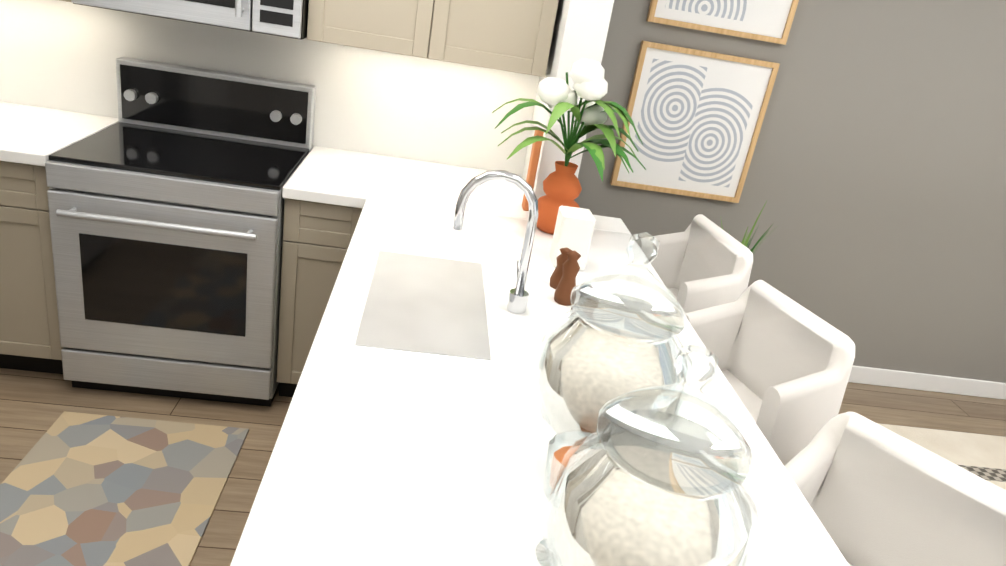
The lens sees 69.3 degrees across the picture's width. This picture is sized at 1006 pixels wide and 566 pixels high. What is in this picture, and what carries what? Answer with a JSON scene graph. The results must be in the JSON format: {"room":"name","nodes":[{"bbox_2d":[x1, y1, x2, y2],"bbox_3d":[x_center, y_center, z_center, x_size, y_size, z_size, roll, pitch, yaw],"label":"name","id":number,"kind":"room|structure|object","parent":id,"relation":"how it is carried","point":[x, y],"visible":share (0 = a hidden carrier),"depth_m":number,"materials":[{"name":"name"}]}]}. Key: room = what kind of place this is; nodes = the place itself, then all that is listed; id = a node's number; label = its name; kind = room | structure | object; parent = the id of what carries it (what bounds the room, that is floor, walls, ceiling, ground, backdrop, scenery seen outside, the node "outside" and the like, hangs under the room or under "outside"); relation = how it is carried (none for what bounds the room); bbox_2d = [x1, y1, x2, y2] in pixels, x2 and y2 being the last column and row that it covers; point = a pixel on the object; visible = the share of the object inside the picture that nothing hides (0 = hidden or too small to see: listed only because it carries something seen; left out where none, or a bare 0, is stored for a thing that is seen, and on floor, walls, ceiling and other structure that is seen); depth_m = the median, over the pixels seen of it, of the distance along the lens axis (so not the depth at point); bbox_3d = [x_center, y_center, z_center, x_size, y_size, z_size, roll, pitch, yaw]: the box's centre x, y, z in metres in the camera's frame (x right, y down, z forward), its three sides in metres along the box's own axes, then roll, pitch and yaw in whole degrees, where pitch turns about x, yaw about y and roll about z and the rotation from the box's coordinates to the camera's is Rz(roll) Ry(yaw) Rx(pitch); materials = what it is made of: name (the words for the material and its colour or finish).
{"room":"kitchen","nodes":[
{"label":"kitchen","id":0,"kind":"room"},
{"bbox_2d":[0,368,1005,565],"bbox_3d":[-0.941,1.307,1.069,13.740,0.100,6.310,7,23,-7],"label":"floor","id":1,"kind":"structure","parent":0,"point":[34,405],"depth_m":2.74,"materials":[{"name":"brown wood"}]},
{"bbox_2d":[0,161,62,373],"bbox_3d":[-1.893,-0.143,2.831,0.574,0.868,0.665,7,23,-7],"label":"base cabinet","id":2,"kind":"object","parent":1,"relation":"on","point":[29,323],"depth_m":2.61,"materials":[{"name":"beige wood"}]},
{"bbox_2d":[0,102,11,105],"bbox_3d":[-2.223,-0.531,2.428,0.652,0.040,1.048,7,23,-7],"label":"countertop","id":3,"kind":"structure","parent":2,"relation":"on","point":[1,103],"depth_m":2.90,"materials":[{"name":"white stone"}]},
{"bbox_2d":[0,103,118,166],"bbox_3d":[-1.713,-0.547,2.675,0.356,0.040,0.648,7,23,-7],"label":"countertop","id":4,"kind":"structure","parent":2,"relation":"on","point":[28,134],"depth_m":2.67,"materials":[{"name":"white stone"}]},
{"bbox_2d":[0,411,248,565],"bbox_3d":[-1.214,0.847,1.894,0.650,0.008,1.700,7,23,-7],"label":"runner rug","id":5,"kind":"object","parent":1,"relation":"on","point":[81,489],"visible":1,"depth_m":2.31,"materials":[{"name":"multicoloured fabric"}]},
{"bbox_2d":[45,57,315,405],"bbox_3d":[-1.206,-0.183,2.829,0.760,1.160,0.717,7,23,-7],"label":"range","id":6,"kind":"object","parent":1,"relation":"on","point":[166,205],"visible":1,"depth_m":2.63,"materials":[{"name":"silver metal"}]},
{"bbox_2d":[276,198,362,396],"bbox_3d":[-0.709,-0.011,3.006,0.295,0.868,0.598,7,23,-7],"label":"base cabinet","id":7,"kind":"object","parent":1,"relation":"on","point":[317,237],"depth_m":2.67,"materials":[{"name":"beige wood"}]},
{"bbox_2d":[282,146,319,198],"bbox_3d":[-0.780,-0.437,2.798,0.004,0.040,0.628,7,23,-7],"label":"countertop","id":8,"kind":"structure","parent":7,"relation":"on","point":[296,180],"depth_m":2.67,"materials":[{"name":"white stone"}]},
{"bbox_2d":[230,153,849,565],"bbox_3d":[0.022,0.066,1.946,0.990,0.040,2.688,7,23,-7],"label":"countertop","id":9,"kind":"structure","parent":7,"relation":"on","point":[380,456],"depth_m":1.37,"materials":[{"name":"white stone"}]},
{"bbox_2d":[355,250,490,359],"bbox_3d":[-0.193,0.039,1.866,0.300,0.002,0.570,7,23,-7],"label":"sink","id":10,"kind":"object","parent":9,"relation":"in","point":[424,304],"visible":1,"depth_m":1.81,"materials":[{"name":"white ceramic"}]},
{"bbox_2d":[453,170,537,313],"bbox_3d":[-0.022,-0.119,1.840,0.216,0.361,0.118,7,23,-7],"label":"faucet","id":11,"kind":"object","parent":9,"relation":"on","point":[517,299],"visible":1,"depth_m":1.78,"materials":[{"name":"silver metal"}]},
{"bbox_2d":[526,130,543,188],"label":"cutting board","id":12,"kind":"object","parent":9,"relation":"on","point":[536,146],"depth_m":2.63,"materials":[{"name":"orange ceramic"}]},
{"bbox_2d":[492,59,645,234],"bbox_3d":[0.219,-0.426,2.365,0.526,0.590,0.336,7,23,-7],"label":"vase","id":13,"kind":"object","parent":9,"relation":"on","point":[561,183],"visible":1,"depth_m":2.33,"materials":[{"name":"ceramic"}]},
{"bbox_2d":[550,205,595,305],"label":"figurine","id":14,"kind":"object","parent":9,"relation":"on","point":[572,239],"depth_m":2.16,"materials":[{"name":"white ceramic"}]},
{"bbox_2d":[636,214,752,312],"bbox_3d":[0.547,0.242,2.786,0.507,0.982,0.531,7,23,-7],"label":"bar stool","id":15,"kind":"object","parent":1,"relation":"on","point":[701,261],"visible":0.31,"depth_m":2.64,"materials":[{"name":"white fabric"}]},
{"bbox_2d":[721,201,777,253],"bbox_3d":[1.038,0.051,3.415,0.380,0.991,0.380,7,23,-7],"label":"potted plant","id":16,"kind":"object","parent":1,"relation":"on","point":[747,240],"visible":0.06,"depth_m":3.27,"materials":[{"name":"plant"}]},
{"bbox_2d":[686,280,854,464],"bbox_3d":[0.594,0.507,2.184,0.514,0.982,0.532,4,24,-14],"label":"bar stool","id":17,"kind":"object","parent":1,"relation":"on","point":[785,363],"visible":0.38,"depth_m":2.04,"materials":[{"name":"white fabric"}]},
{"bbox_2d":[784,412,1005,565],"bbox_3d":[0.644,0.814,1.485,0.613,0.982,0.618,7,23,-7],"label":"bar stool","id":18,"kind":"object","parent":1,"relation":"on","point":[874,494],"visible":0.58,"depth_m":1.47,"materials":[{"name":"white fabric"}]},
{"bbox_3d":[2.584,1.427,2.089,2.780,0.008,3.180,7,23,-7],"label":"jute rug","id":19,"kind":"object","parent":1,"relation":"on","visible":0},
{"bbox_2d":[877,423,1005,489],"bbox_3d":[2.505,1.370,2.163,2.730,0.012,3.090,7,23,-7],"label":"area rug","id":20,"kind":"object","parent":19,"relation":"on","point":[983,456],"visible":0.25,"depth_m":3.40,"materials":[{"name":"beige fabric"}]},
{"bbox_2d":[0,0,1005,382],"bbox_3d":[-0.716,0.017,0.519,13.740,2.740,6.310,7,23,-7],"label":"wall","id":21,"kind":"structure","parent":0,"point":[874,186],"depth_m":3.28,"materials":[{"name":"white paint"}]},
{"bbox_2d":[71,0,308,39],"bbox_3d":[-1.055,-1.152,2.560,0.760,0.425,0.452,7,23,-7],"label":"microwave","id":22,"kind":"object","parent":21,"relation":"attached to","point":[286,18],"visible":1,"depth_m":2.48,"materials":[{"name":"grey metal"}]},
{"bbox_2d":[307,0,414,54],"bbox_3d":[-0.402,-1.303,2.608,0.492,0.880,0.328,7,23,-7],"label":"upper cabinet","id":23,"kind":"object","parent":21,"relation":"attached to","point":[378,25],"depth_m":2.59,"materials":[{"name":"beige wood"}]},
{"bbox_2d":[407,0,558,76],"bbox_3d":[-0.027,-1.257,2.654,0.497,0.880,0.328,7,23,-7],"label":"upper cabinet","id":24,"kind":"object","parent":21,"relation":"attached to","point":[515,36],"depth_m":2.63,"materials":[{"name":"beige wood"}]},
{"bbox_2d":[610,41,779,202],"bbox_3d":[0.853,-0.710,3.279,0.620,0.640,0.030,7,23,-7],"label":"frame","id":25,"kind":"object","parent":21,"relation":"attached to","point":[697,116],"visible":0.96,"depth_m":3.27,"materials":[{"name":"white paper"}]},
{"bbox_2d":[646,0,798,44],"bbox_3d":[0.967,-1.364,3.001,0.620,0.640,0.030,7,23,-7],"label":"framed picture","id":26,"kind":"object","parent":21,"relation":"attached to","point":[767,20],"visible":0.97,"depth_m":3.09,"materials":[{"name":"white paper"}]},
{"bbox_2d":[848,365,1005,399],"bbox_3d":[2.822,0.603,4.001,5.550,0.100,0.014,7,23,-7],"label":"baseboard","id":27,"kind":"structure","parent":21,"relation":"attached to","point":[923,382],"depth_m":3.92,"materials":[{"name":"white wood"}]}
]}

